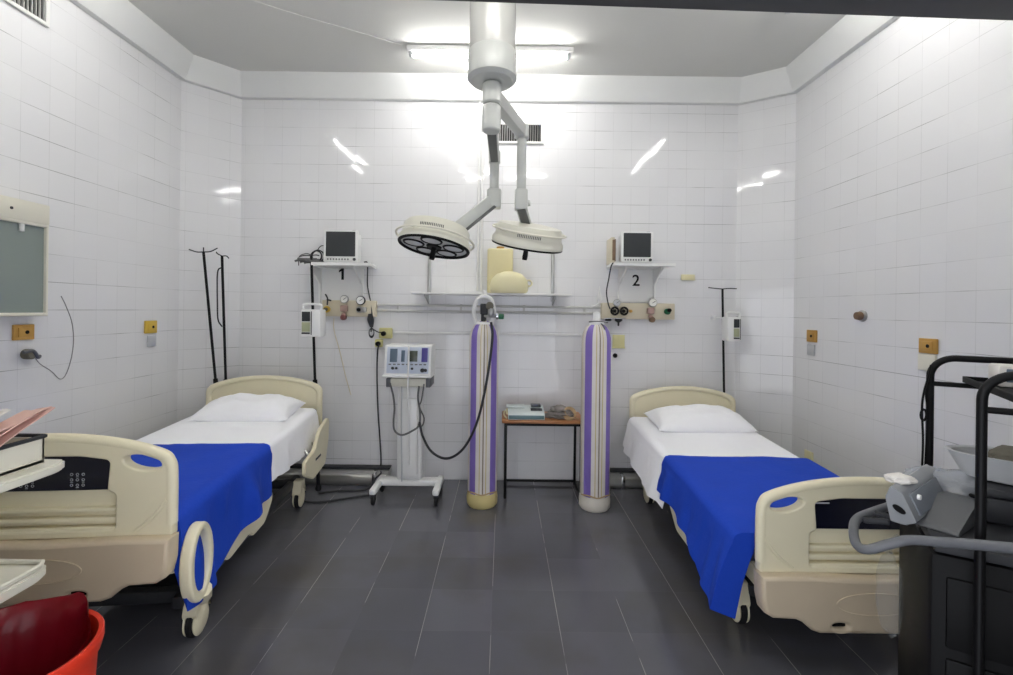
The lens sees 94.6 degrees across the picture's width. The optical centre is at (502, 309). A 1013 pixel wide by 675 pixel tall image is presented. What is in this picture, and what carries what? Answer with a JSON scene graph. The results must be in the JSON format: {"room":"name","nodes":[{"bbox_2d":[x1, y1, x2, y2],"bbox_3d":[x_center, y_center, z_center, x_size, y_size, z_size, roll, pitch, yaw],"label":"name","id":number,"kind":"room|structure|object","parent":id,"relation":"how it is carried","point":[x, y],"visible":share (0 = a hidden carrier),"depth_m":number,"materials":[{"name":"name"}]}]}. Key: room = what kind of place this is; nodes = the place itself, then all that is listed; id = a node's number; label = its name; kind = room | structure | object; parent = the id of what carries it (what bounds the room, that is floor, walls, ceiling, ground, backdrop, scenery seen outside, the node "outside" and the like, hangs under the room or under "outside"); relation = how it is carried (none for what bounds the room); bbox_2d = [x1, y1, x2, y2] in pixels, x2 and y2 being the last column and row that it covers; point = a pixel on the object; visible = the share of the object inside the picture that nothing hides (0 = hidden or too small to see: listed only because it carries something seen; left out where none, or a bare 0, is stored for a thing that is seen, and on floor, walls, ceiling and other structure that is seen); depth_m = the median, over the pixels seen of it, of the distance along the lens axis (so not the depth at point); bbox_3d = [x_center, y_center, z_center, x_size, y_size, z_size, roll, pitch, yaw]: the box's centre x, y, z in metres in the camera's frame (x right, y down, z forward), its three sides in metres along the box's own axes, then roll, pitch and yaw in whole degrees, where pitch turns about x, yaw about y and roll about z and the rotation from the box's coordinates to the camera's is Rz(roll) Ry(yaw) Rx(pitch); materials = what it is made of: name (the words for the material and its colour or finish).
{"room":"hospital room","nodes":[
{"label":"hospital room","id":0,"kind":"room"},
{"bbox_2d":[0,0,180,439],"bbox_3d":[-2.856,-0.311,2.232,0.100,3.750,3.625,1,0,0],"label":"wall","id":1,"kind":"structure","parent":0,"point":[90,124],"depth_m":3.19,"materials":[{"name":"tile"}]},
{"bbox_2d":[12,324,34,340],"bbox_3d":[-2.800,0.130,2.730,0.022,0.090,0.120,1,0,0],"label":"wall socket","id":2,"kind":"object","parent":1,"relation":"attached to","point":[25,331],"visible":1,"depth_m":2.72,"materials":[{"name":"orange plastic"}]},
{"bbox_2d":[0,195,49,316],"bbox_3d":[-2.758,-0.295,2.375,0.095,0.660,0.840,1,0,0],"label":"x-ray viewer","id":3,"kind":"object","parent":1,"relation":"attached to","point":[24,225],"visible":1,"depth_m":2.66,"materials":[{"name":"beige metal"}]},
{"bbox_2d":[3,0,49,27],"bbox_3d":[-2.777,-1.855,2.425,0.018,0.260,0.860,1,0,0],"label":"air vent","id":4,"kind":"object","parent":1,"relation":"in","point":[38,10],"visible":1,"depth_m":2.77,"materials":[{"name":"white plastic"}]},
{"bbox_2d":[20,349,41,358],"bbox_3d":[-2.783,0.260,2.747,0.061,0.063,0.108,1,0,0],"label":"valve","id":5,"kind":"object","parent":1,"relation":"attached to","point":[26,353],"visible":1,"depth_m":2.73,"materials":[{"name":"grey metal"}]},
{"bbox_2d":[35,296,73,378],"bbox_3d":[-2.810,0.176,2.933,0.005,0.533,0.254,1,0,0],"label":"wire","id":6,"kind":"object","parent":1,"relation":"attached to","point":[61,296],"visible":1,"depth_m":3.02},
{"bbox_2d":[69,0,193,80],"bbox_3d":[-2.716,-2.090,2.233,0.145,0.209,3.627,1,0,0],"label":"trim","id":7,"kind":"structure","parent":1,"relation":"attached to","point":[121,17],"depth_m":3.48,"materials":[{"name":"paint"}]},
{"bbox_2d":[144,320,156,333],"bbox_3d":[-2.800,0.135,3.717,0.022,0.100,0.125,1,0,0],"label":"wall socket","id":8,"kind":"object","parent":1,"relation":"attached to","point":[149,326],"visible":1,"depth_m":3.70,"materials":[{"name":"yellow plastic"}]},
{"bbox_2d":[147,335,155,346],"bbox_3d":[-2.805,0.247,3.730,0.014,0.090,0.085,1,0,0],"label":"switch plate","id":9,"kind":"object","parent":1,"relation":"attached to","point":[151,339],"visible":1,"depth_m":3.72,"materials":[{"name":"grey plastic"}]},
{"bbox_2d":[177,81,241,421],"bbox_3d":[-2.678,-0.309,4.254,0.100,3.750,0.481,1,0,43],"label":"wall","id":10,"kind":"structure","parent":0,"point":[211,121],"depth_m":4.19,"materials":[{"name":"tile"}]},
{"bbox_2d":[182,55,241,98],"bbox_3d":[-2.570,-2.088,4.174,0.145,0.209,0.485,1,0,43],"label":"trim","id":11,"kind":"structure","parent":10,"relation":"attached to","point":[202,72],"depth_m":4.15,"materials":[{"name":"paint"}]},
{"bbox_2d":[128,0,845,76],"bbox_3d":[-0.089,-2.191,2.417,5.587,0.080,4.195,1,0,0],"label":"ceiling","id":12,"kind":"structure","parent":0,"point":[242,35],"depth_m":3.65,"materials":[{"name":"paint"}]},
{"bbox_2d":[252,0,401,45],"bbox_3d":[-1.414,-2.162,3.461,1.364,0.008,0.032,1,0,-31],"label":"cable","id":13,"kind":"object","parent":12,"relation":"attached to","point":[252,0],"visible":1,"depth_m":3.51,"materials":[{"name":"paint"}]},
{"bbox_2d":[395,2,566,259],"bbox_3d":[-0.144,-1.236,3.110,0.958,1.830,1.052,1,0,32],"label":"light","id":14,"kind":"object","parent":12,"relation":"hanging from","point":[492,54],"visible":1,"depth_m":2.87,"materials":[{"name":"metal"}]},
{"bbox_2d":[406,45,572,59],"bbox_3d":[-0.107,-2.107,3.830,1.360,0.090,0.070,1,0,0],"label":"lamp","id":15,"kind":"object","parent":12,"relation":"attached to","point":[414,51],"visible":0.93,"depth_m":3.81,"materials":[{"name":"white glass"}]},
{"bbox_2d":[239,99,737,480],"bbox_3d":[-0.141,-0.277,4.445,4.670,3.750,0.100,1,0,0],"label":"wall","id":16,"kind":"structure","parent":0,"point":[599,172],"depth_m":4.39,"materials":[{"name":"tile"}]},
{"bbox_2d":[309,262,376,302],"bbox_3d":[-1.440,-0.240,4.227,0.564,0.350,0.334,1,0,0],"label":"shelf","id":17,"kind":"object","parent":16,"relation":"attached to","point":[334,282],"visible":0.8,"depth_m":4.38,"materials":[{"name":"white metal"}]},
{"bbox_2d":[294,258,323,263],"bbox_3d":[-1.722,-0.442,4.213,0.230,0.046,0.284,1,0,0],"label":"bundle","id":18,"kind":"object","parent":17,"relation":"on","point":[305,260],"visible":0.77,"depth_m":4.10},
{"bbox_2d":[298,245,323,265],"bbox_3d":[-1.718,-0.490,4.171,0.246,0.184,0.064,1,0,0],"label":"lead","id":19,"kind":"object","parent":17,"relation":"on","point":[317,250],"visible":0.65,"depth_m":4.16,"materials":[{"name":"grey plastic"}]},
{"bbox_2d":[323,230,360,261],"bbox_3d":[-1.438,-0.563,4.207,0.310,0.297,0.175,1,0,0],"label":"patient monitor","id":20,"kind":"object","parent":17,"relation":"on","point":[339,245],"visible":0.89,"depth_m":4.13,"materials":[{"name":"grey plastic"}]},
{"bbox_2d":[364,261,380,337],"bbox_3d":[-1.181,-0.087,4.248,0.166,0.696,0.206,1,0,0],"label":"lead","id":21,"kind":"object","parent":17,"relation":"hanging from","point":[370,319],"visible":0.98,"depth_m":4.31,"materials":[{"name":"grey plastic"}]},
{"bbox_2d":[322,294,376,319],"bbox_3d":[-1.430,-0.027,4.331,0.501,0.241,0.126,1,0,0],"label":"console","id":22,"kind":"object","parent":16,"relation":"attached to","point":[344,307],"visible":0.94,"depth_m":4.33,"materials":[{"name":"beige plastic"}]},
{"bbox_2d":[323,306,329,312],"bbox_3d":[-1.629,-0.007,4.303,0.060,0.060,0.060,1,0,0],"label":"outlet","id":23,"kind":"object","parent":22,"relation":"attached to","point":[327,308],"depth_m":4.30,"materials":[{"name":"yellow plastic"}]},
{"bbox_2d":[333,319,350,394],"bbox_3d":[-1.505,0.436,4.375,0.175,0.722,0.018,1,0,-7],"label":"tube","id":24,"kind":"object","parent":22,"relation":"hanging from","point":[333,319],"visible":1,"depth_m":4.37,"materials":[{"name":"white plastic"}]},
{"bbox_2d":[375,328,392,346],"bbox_3d":[-1.118,0.258,4.357,0.163,0.182,0.075,1,0,0],"label":"wall socket","id":25,"kind":"object","parent":16,"relation":"attached to","point":[387,333],"visible":0.98,"depth_m":4.36,"materials":[{"name":"yellow plastic"}]},
{"bbox_2d":[318,344,381,493],"bbox_3d":[-1.295,0.948,4.122,0.578,1.276,0.212,1,0,-43],"label":"power cable","id":26,"kind":"object","parent":25,"relation":"hanging from","point":[378,475],"visible":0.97,"depth_m":4.35,"materials":[{"name":"grey plastic"}]},
{"bbox_2d":[476,101,483,290],"bbox_3d":[-0.214,-1.071,4.383,0.052,1.783,0.020,1,0,0],"label":"conduit","id":27,"kind":"object","parent":16,"relation":"attached to","point":[479,113],"visible":0.83,"depth_m":4.38,"materials":[{"name":"white plastic"}]},
{"bbox_2d":[394,331,581,335],"bbox_3d":[-0.103,0.223,4.389,1.845,0.020,0.016,1,0,0],"label":"cable raceway","id":28,"kind":"object","parent":16,"relation":"attached to","point":[395,332],"visible":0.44,"depth_m":4.38,"materials":[{"name":"white plastic"}]},
{"bbox_2d":[377,303,600,314],"bbox_3d":[-0.141,-0.009,4.380,2.108,0.085,0.030,1,0,0],"label":"gas pipe","id":29,"kind":"object","parent":16,"relation":"attached to","point":[584,308],"visible":0.95,"depth_m":4.37,"materials":[{"name":"metal"}]},
{"bbox_2d":[591,286,600,307],"bbox_3d":[0.874,-0.121,4.351,0.092,0.206,0.040,1,0,37],"label":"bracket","id":30,"kind":"object","parent":29,"relation":"attached to","point":[599,292],"visible":1,"depth_m":4.33,"materials":[{"name":"white plastic"}]},
{"bbox_2d":[240,71,741,105],"bbox_3d":[-0.119,-2.057,4.327,4.674,0.209,0.145,1,0,0],"label":"trim","id":31,"kind":"structure","parent":16,"relation":"attached to","point":[255,85],"depth_m":4.30,"materials":[{"name":"paint"}]},
{"bbox_2d":[411,254,571,304],"bbox_3d":[-0.099,-0.303,4.239,1.414,0.506,0.309,1,0,0],"label":"wall shelf","id":32,"kind":"object","parent":16,"relation":"attached to","point":[427,295],"visible":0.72,"depth_m":4.19,"materials":[{"name":"white metal"}]},
{"bbox_2d":[487,246,512,292],"bbox_3d":[-0.026,-0.363,4.265,0.232,0.428,0.170,1,0,0],"label":"canister","id":33,"kind":"object","parent":32,"relation":"on","point":[499,259],"visible":0.65,"depth_m":4.19,"materials":[{"name":"beige plastic"}]},
{"bbox_2d":[490,271,532,292],"bbox_3d":[0.072,-0.246,4.130,0.380,0.195,0.189,1,0,0],"label":"dome","id":34,"kind":"object","parent":32,"relation":"on","point":[507,281],"visible":0.94,"depth_m":4.06,"materials":[{"name":"beige plastic"}]},
{"bbox_2d":[498,122,543,143],"bbox_3d":[0.160,-1.661,4.385,0.440,0.200,0.018,1,0,0],"label":"air vent","id":35,"kind":"object","parent":16,"relation":"in","point":[536,129],"visible":0.58,"depth_m":4.38,"materials":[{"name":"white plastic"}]},
{"bbox_2d":[612,335,624,348],"bbox_3d":[1.087,0.297,4.386,0.120,0.126,0.017,1,0,0],"label":"note","id":36,"kind":"object","parent":16,"relation":"attached to","point":[618,341],"visible":1,"depth_m":4.39,"materials":[{"name":"yellow paper"}]},
{"bbox_2d":[601,298,674,325],"bbox_3d":[1.256,0.022,4.319,0.680,0.260,0.151,1,0,0],"label":"console","id":37,"kind":"object","parent":16,"relation":"attached to","point":[652,310],"visible":0.98,"depth_m":4.33,"materials":[{"name":"beige plastic"}]},
{"bbox_2d":[664,308,671,314],"bbox_3d":[1.520,0.014,4.301,0.056,0.057,0.065,1,0,0],"label":"outlet","id":38,"kind":"object","parent":37,"relation":"attached to","point":[667,311],"depth_m":4.30,"materials":[{"name":"green plastic"}]},
{"bbox_2d":[606,263,675,301],"bbox_3d":[1.222,-0.243,4.227,0.561,0.334,0.334,1,0,0],"label":"shelf","id":39,"kind":"object","parent":16,"relation":"attached to","point":[637,282],"visible":0.92,"depth_m":4.38,"materials":[{"name":"white metal"}]},
{"bbox_2d":[606,263,612,308],"bbox_3d":[0.953,-0.210,4.178,0.046,0.406,0.304,1,0,8],"label":"lead","id":40,"kind":"object","parent":39,"relation":"hanging from","point":[612,263],"visible":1,"depth_m":4.25,"materials":[{"name":"grey plastic"}]},
{"bbox_2d":[606,237,615,264],"bbox_3d":[0.971,-0.526,4.196,0.039,0.227,0.209,1,0,0],"label":"box","id":41,"kind":"object","parent":39,"relation":"on","point":[611,243],"visible":0.96,"depth_m":4.10,"materials":[{"name":"white plastic"}]},
{"bbox_2d":[619,232,652,262],"bbox_3d":[1.188,-0.554,4.207,0.288,0.288,0.175,1,0,0],"label":"patient monitor","id":42,"kind":"object","parent":39,"relation":"on","point":[634,247],"visible":0.87,"depth_m":4.13,"materials":[{"name":"grey plastic"}]},
{"bbox_2d":[681,274,694,279],"bbox_3d":[1.736,-0.306,4.382,0.130,0.055,0.026,1,0,0],"label":"junction box","id":43,"kind":"object","parent":16,"relation":"attached to","point":[683,276],"visible":1,"depth_m":4.37,"materials":[{"name":"beige plastic"}]},
{"bbox_2d":[89,479,897,674],"bbox_3d":[-0.137,1.638,2.417,5.587,0.080,4.195,1,0,0],"label":"floor","id":44,"kind":"structure","parent":0,"point":[534,582],"depth_m":2.52,"materials":[{"name":"tile"}]},
{"bbox_2d":[0,459,64,603],"bbox_3d":[-1.861,1.036,1.180,0.805,1.079,0.790,1,0,0],"label":"trolley","id":45,"kind":"object","parent":44,"relation":"on","point":[16,575],"visible":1,"depth_m":1.45,"materials":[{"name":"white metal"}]},
{"bbox_2d":[0,559,45,603],"bbox_3d":[-1.858,0.824,1.157,0.805,0.051,0.715,1,0,0],"label":"tray","id":46,"kind":"object","parent":45,"relation":"on","point":[16,575],"depth_m":1.45,"materials":[{"name":"white plastic"}]},
{"bbox_2d":[0,433,47,476],"bbox_3d":[-1.719,0.450,1.254,0.445,0.095,0.560,1,0,0],"label":"book","id":47,"kind":"object","parent":45,"relation":"on","point":[23,451],"visible":1,"depth_m":1.47,"materials":[{"name":"white paper"}]},
{"bbox_2d":[0,408,10,416],"bbox_3d":[-1.645,0.411,1.296,0.184,0.204,0.394,1,0,0],"label":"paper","id":48,"kind":"object","parent":47,"relation":"in","point":[2,411],"visible":1,"depth_m":1.46,"materials":[{"name":"white paper"}]},
{"bbox_2d":[0,406,54,446],"bbox_3d":[-1.545,0.428,1.353,0.136,0.222,0.403,1,0,0],"label":"sheaf","id":49,"kind":"object","parent":47,"relation":"in","point":[10,427],"visible":1,"depth_m":1.47,"materials":[{"name":"pink paper"}]},
{"bbox_2d":[0,459,64,492],"bbox_3d":[-1.854,0.512,1.188,0.805,0.030,0.775,1,0,0],"label":"tray","id":50,"kind":"object","parent":45,"relation":"on","point":[51,466],"depth_m":1.45,"materials":[{"name":"white plastic"}]},
{"bbox_2d":[0,592,104,674],"bbox_3d":[-1.324,1.226,1.257,0.392,0.714,0.390,1,0,0],"label":"waste bin","id":51,"kind":"object","parent":44,"relation":"on","point":[60,635],"visible":1,"depth_m":1.38,"materials":[{"name":"red plastic"}]},
{"bbox_2d":[0,375,328,637],"bbox_3d":[-1.939,1.037,2.926,1.105,1.077,2.209,1,0,-5],"label":"hospital bed","id":52,"kind":"object","parent":44,"relation":"on","point":[104,526],"visible":0.73,"depth_m":1.91,"materials":[{"name":"plastic"}]},
{"bbox_3d":[-1.941,0.923,2.960,0.906,0.186,1.990,1,0,-5],"label":"mattress","id":53,"kind":"object","parent":52,"relation":"on","visible":0},
{"bbox_2d":[136,408,318,480],"bbox_3d":[-1.946,0.976,3.086,0.987,0.306,1.670,1,0,-5],"label":"sheet","id":54,"kind":"object","parent":53,"relation":"on","point":[288,440],"visible":0.41,"depth_m":3.25,"materials":[{"name":"white fabric"}]},
{"bbox_2d":[131,443,271,611],"bbox_3d":[-1.873,1.057,2.415,1.060,0.456,0.976,1,0,-5],"label":"blanket","id":55,"kind":"object","parent":54,"relation":"on","point":[226,486],"visible":0.49,"depth_m":2.47,"materials":[{"name":"blue fabric"}]},
{"bbox_2d":[188,393,304,421],"bbox_3d":[-1.980,0.749,3.660,0.715,0.191,0.407,1,0,-3],"label":"pillow","id":56,"kind":"object","parent":54,"relation":"on","point":[239,407],"visible":0.98,"depth_m":3.51,"materials":[{"name":"white fabric"}]},
{"bbox_2d":[189,247,217,383],"bbox_3d":[-2.549,0.513,4.050,0.367,2.110,0.047,1,0,0],"label":"stand","id":57,"kind":"object","parent":44,"relation":"on","point":[215,379],"visible":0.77,"depth_m":4.04,"materials":[{"name":"black metal"}]},
{"bbox_2d":[216,252,228,379],"bbox_3d":[-2.451,0.529,4.098,0.165,2.080,0.050,1,0,0],"label":"stand","id":58,"kind":"object","parent":44,"relation":"on","point":[222,258],"visible":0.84,"depth_m":4.09,"materials":[{"name":"black metal"}]},
{"bbox_2d":[300,254,321,490],"bbox_3d":[-1.690,0.545,4.100,0.216,2.067,0.051,1,0,0],"label":"stand","id":59,"kind":"object","parent":44,"relation":"on","point":[318,487],"visible":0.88,"depth_m":4.09,"materials":[{"name":"black metal"}]},
{"bbox_2d":[301,303,325,336],"bbox_3d":[-1.623,0.083,4.008,0.180,0.287,0.159,1,0,0],"label":"pump","id":60,"kind":"object","parent":59,"relation":"attached to","point":[313,321],"visible":1,"depth_m":3.94,"materials":[{"name":"white plastic"}]},
{"bbox_2d":[275,464,391,485],"bbox_3d":[-1.633,1.514,4.297,1.173,0.132,0.196,1,0,0],"label":"pipe trunking","id":61,"kind":"object","parent":44,"relation":"on","point":[330,474],"visible":0.47,"depth_m":4.24,"materials":[{"name":"metal"}]},
{"bbox_2d":[304,494,368,502],"bbox_3d":[-1.432,1.573,3.879,0.617,0.015,0.098,1,0,-11],"label":"cable","id":62,"kind":"object","parent":44,"relation":"on","point":[366,494],"visible":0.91,"depth_m":3.86,"materials":[{"name":"grey plastic"}]},
{"bbox_2d":[369,343,443,505],"bbox_3d":[-0.793,0.941,3.940,0.565,1.296,0.360,1,0,0],"label":"ventilator","id":63,"kind":"object","parent":44,"relation":"on","point":[409,367],"visible":1,"depth_m":3.91,"materials":[{"name":"white plastic"}]},
{"bbox_2d":[418,322,493,459],"bbox_3d":[-0.388,0.638,3.697,0.652,1.102,0.049,1,0,21],"label":"gas hose","id":64,"kind":"object","parent":63,"relation":"attached to","point":[491,323],"visible":1,"depth_m":3.61,"materials":[{"name":"grey plastic"}]},
{"bbox_2d":[467,291,503,509],"bbox_3d":[-0.158,0.719,3.848,0.262,1.758,0.254,1,0,-24],"label":"gas cylinder","id":65,"kind":"object","parent":44,"relation":"on","point":[482,447],"visible":0.98,"depth_m":3.75,"materials":[{"name":"white metal"}]},
{"bbox_2d":[502,411,580,498],"bbox_3d":[0.342,1.271,4.140,0.712,0.666,0.380,1,0,0],"label":"side table","id":66,"kind":"object","parent":44,"relation":"on","point":[574,423],"visible":0.64,"depth_m":3.96,"materials":[{"name":"brown wood"}]},
{"bbox_2d":[503,403,544,419],"bbox_3d":[0.179,0.886,4.088,0.352,0.109,0.244,1,0,0],"label":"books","id":67,"kind":"object","parent":66,"relation":"on","point":[535,411],"visible":1,"depth_m":4.02,"materials":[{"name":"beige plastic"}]},
{"bbox_2d":[545,404,578,420],"bbox_3d":[0.505,0.888,4.086,0.294,0.113,0.250,1,0,0],"label":"cloth bundle","id":68,"kind":"object","parent":66,"relation":"on","point":[560,411],"visible":0.99,"depth_m":4.01,"materials":[{"name":"grey fabric"}]},
{"bbox_2d":[579,312,610,512],"bbox_3d":[0.756,0.812,3.815,0.254,1.595,0.254,1,0,0],"label":"gas cylinder","id":69,"kind":"object","parent":44,"relation":"on","point":[594,496],"visible":1,"depth_m":3.71,"materials":[{"name":"white metal"}]},
{"bbox_2d":[610,468,643,488],"bbox_3d":[1.448,1.552,4.297,0.966,0.132,0.196,1,0,0],"label":"pipe trunking","id":70,"kind":"object","parent":44,"relation":"on","point":[620,478],"visible":0.25,"depth_m":4.22,"materials":[{"name":"metal"}]},
{"bbox_2d":[708,287,736,392],"bbox_3d":[2.000,0.708,4.280,0.261,1.835,0.043,1,0,0],"label":"stand","id":71,"kind":"object","parent":44,"relation":"on","point":[722,289],"visible":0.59,"depth_m":4.27,"materials":[{"name":"black metal"}]},
{"bbox_2d":[722,311,740,340],"bbox_3d":[2.047,0.144,4.194,0.134,0.267,0.159,1,0,0],"label":"pump","id":72,"kind":"object","parent":71,"relation":"attached to","point":[731,326],"visible":1,"depth_m":4.12,"materials":[{"name":"white plastic"}]},
{"bbox_2d":[629,386,899,633],"bbox_3d":[1.579,1.152,3.121,1.044,0.935,2.229,1,0,0],"label":"hospital bed","id":73,"kind":"object","parent":44,"relation":"on","point":[806,568],"visible":0.46,"depth_m":2.06,"materials":[{"name":"plastic"}]},
{"bbox_2d":[629,418,754,560],"bbox_3d":[1.559,1.067,3.155,0.940,0.222,2.000,1,0,1],"label":"mattress","id":74,"kind":"object","parent":73,"relation":"on","point":[753,555],"visible":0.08,"depth_m":2.16,"materials":[{"name":"fabric"}]},
{"bbox_2d":[623,417,798,508],"bbox_3d":[1.527,1.117,3.284,1.070,0.344,1.690,1,0,1],"label":"sheet","id":75,"kind":"object","parent":74,"relation":"on","point":[646,447],"visible":0.38,"depth_m":3.44,"materials":[{"name":"white fabric"}]},
{"bbox_2d":[644,404,756,432],"bbox_3d":[1.611,0.882,3.860,0.780,0.188,0.407,1,0,-1],"label":"pillow","id":76,"kind":"object","parent":75,"relation":"on","point":[694,418],"visible":1,"depth_m":3.71,"materials":[{"name":"white fabric"}]},
{"bbox_2d":[657,455,839,618],"bbox_3d":[1.518,1.195,2.615,1.129,0.444,1.004,1,0,1],"label":"blanket","id":77,"kind":"object","parent":75,"relation":"on","point":[713,500],"visible":0.59,"depth_m":2.52,"materials":[{"name":"blue fabric"}]},
{"bbox_2d":[848,355,1012,674],"bbox_3d":[1.497,0.890,1.411,0.751,1.458,0.707,1,0,32],"label":"trolley","id":78,"kind":"object","parent":44,"relation":"on","point":[956,593],"visible":0.95,"depth_m":1.31,"materials":[{"name":"black metal"}]},
{"bbox_2d":[919,365,931,465],"bbox_3d":[1.533,0.389,1.691,0.054,0.381,0.013,1,0,-14],"label":"cable","id":79,"kind":"object","parent":78,"relation":"hanging from","point":[927,383],"visible":0.94,"depth_m":1.69,"materials":[{"name":"black plastic"}]},
{"bbox_2d":[885,464,974,536],"bbox_3d":[1.385,0.602,1.493,0.308,0.132,0.162,1,0,-32],"label":"defibrillator","id":80,"kind":"object","parent":78,"relation":"on","point":[924,503],"visible":0.94,"depth_m":1.46,"materials":[{"name":"grey plastic"}]},
{"bbox_2d":[884,472,917,484],"bbox_3d":[1.288,0.542,1.510,0.088,0.028,0.071,1,0,0],"label":"paper pad","id":81,"kind":"object","parent":80,"relation":"on","point":[902,479],"visible":1,"depth_m":1.50,"materials":[{"name":"white paper"}]},
{"bbox_2d":[902,465,974,497],"bbox_3d":[1.506,0.583,1.603,0.290,0.080,0.110,1,0,30],"label":"plastic bag","id":82,"kind":"object","parent":80,"relation":"on","point":[957,481],"visible":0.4,"depth_m":1.56,"materials":[{"name":"white plastic"}]},
{"bbox_2d":[962,376,1012,401],"bbox_3d":[1.645,0.249,1.343,0.340,0.022,0.600,1,0,32],"label":"tray","id":83,"kind":"object","parent":78,"relation":"on","point":[1006,393],"visible":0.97,"depth_m":1.52,"materials":[{"name":"black plastic"}]},
{"bbox_2d":[988,363,1012,387],"bbox_3d":[1.695,0.217,1.536,0.120,0.070,0.103,1,0,32],"label":"box","id":84,"kind":"object","parent":83,"relation":"on","point":[994,369],"visible":0.65,"depth_m":1.53,"materials":[{"name":"white paper"}]},
{"bbox_2d":[969,481,1012,526],"bbox_3d":[1.700,0.616,1.482,0.351,0.109,0.225,1,0,32],"label":"case","id":85,"kind":"object","parent":78,"relation":"on","point":[999,496],"visible":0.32,"depth_m":1.45,"materials":[{"name":"grey plastic"}]},
{"bbox_2d":[943,445,1012,485],"bbox_3d":[1.681,0.517,1.519,0.370,0.086,0.202,1,0,32],"label":"basin","id":86,"kind":"object","parent":85,"relation":"on","point":[998,470],"visible":0.74,"depth_m":1.53,"materials":[{"name":"grey plastic"}]},
{"bbox_2d":[988,445,1012,460],"bbox_3d":[1.708,0.499,1.532,0.219,0.096,0.111,1,0,28],"label":"folded cloth","id":87,"kind":"object","parent":86,"relation":"in","point":[1003,452],"visible":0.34,"depth_m":1.55,"materials":[{"name":"grey fabric"}]},
{"bbox_2d":[735,94,795,452],"bbox_3d":[2.414,-0.245,4.309,0.464,3.750,0.100,1,0,33],"label":"wall","id":88,"kind":"structure","parent":0,"point":[766,128],"depth_m":4.26,"materials":[{"name":"tile"}]},
{"bbox_2d":[738,67,795,105],"bbox_3d":[2.373,-2.026,4.211,0.468,0.209,0.145,1,0,33],"label":"trim","id":89,"kind":"structure","parent":88,"relation":"attached to","point":[775,83],"depth_m":4.19,"materials":[{"name":"paint"}]},
{"bbox_2d":[792,17,1012,476],"bbox_3d":[2.630,-0.242,2.280,0.100,3.750,3.720,1,0,0],"label":"wall","id":90,"kind":"structure","parent":0,"point":[904,168],"depth_m":3.02,"materials":[{"name":"tile"}]},
{"bbox_2d":[804,449,812,460],"bbox_3d":[2.554,1.232,3.900,0.014,0.110,0.100,1,0,0],"label":"wall socket","id":91,"kind":"object","parent":90,"relation":"attached to","point":[807,454],"visible":0.56,"depth_m":3.89,"materials":[{"name":"beige plastic"}]},
{"bbox_2d":[807,344,814,355],"bbox_3d":[2.565,0.332,3.890,0.014,0.090,0.085,1,0,0],"label":"switch plate","id":92,"kind":"object","parent":90,"relation":"attached to","point":[810,348],"visible":1,"depth_m":3.88,"materials":[{"name":"grey plastic"}]},
{"bbox_2d":[807,330,816,342],"bbox_3d":[2.562,0.216,3.880,0.022,0.100,0.120,1,0,0],"label":"wall socket","id":93,"kind":"object","parent":90,"relation":"attached to","point":[811,334],"visible":1,"depth_m":3.86,"materials":[{"name":"orange plastic"}]},
{"bbox_2d":[786,15,899,93],"bbox_3d":[2.535,-2.024,2.281,0.145,0.209,3.723,1,0,0],"label":"trim","id":94,"kind":"structure","parent":90,"relation":"attached to","point":[851,32],"depth_m":3.55,"materials":[{"name":"paint"}]},
{"bbox_2d":[853,310,866,321],"bbox_3d":[2.551,0.042,3.343,0.052,0.084,0.084,1,0,0],"label":"valve","id":95,"kind":"object","parent":90,"relation":"attached to","point":[861,315],"visible":1,"depth_m":3.32,"materials":[{"name":"metal"}]},
{"bbox_2d":[918,353,936,370],"bbox_3d":[2.565,0.317,2.825,0.014,0.100,0.115,1,0,0],"label":"switch plate","id":96,"kind":"object","parent":90,"relation":"attached to","point":[924,360],"visible":0.82,"depth_m":2.83,"materials":[{"name":"white plastic"}]},
{"bbox_2d":[919,338,937,353],"bbox_3d":[2.562,0.217,2.818,0.022,0.090,0.120,1,0,0],"label":"wall socket","id":97,"kind":"object","parent":90,"relation":"attached to","point":[930,346],"visible":1,"depth_m":2.80,"materials":[{"name":"orange plastic"}]},
{"bbox_3d":[-0.079,-0.301,0.548,5.490,3.800,0.120,1,0,-2],"label":"wall","id":98,"kind":"structure","parent":0,"visible":0},
{"bbox_2d":[441,0,1012,19],"bbox_3d":[0.010,0.575,0.543,1.970,2.050,0.136,1,0,-2],"label":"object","id":99,"kind":"structure","parent":98,"relation":"attached to","point":[957,9],"depth_m":0.61,"materials":[{"name":"paint"}]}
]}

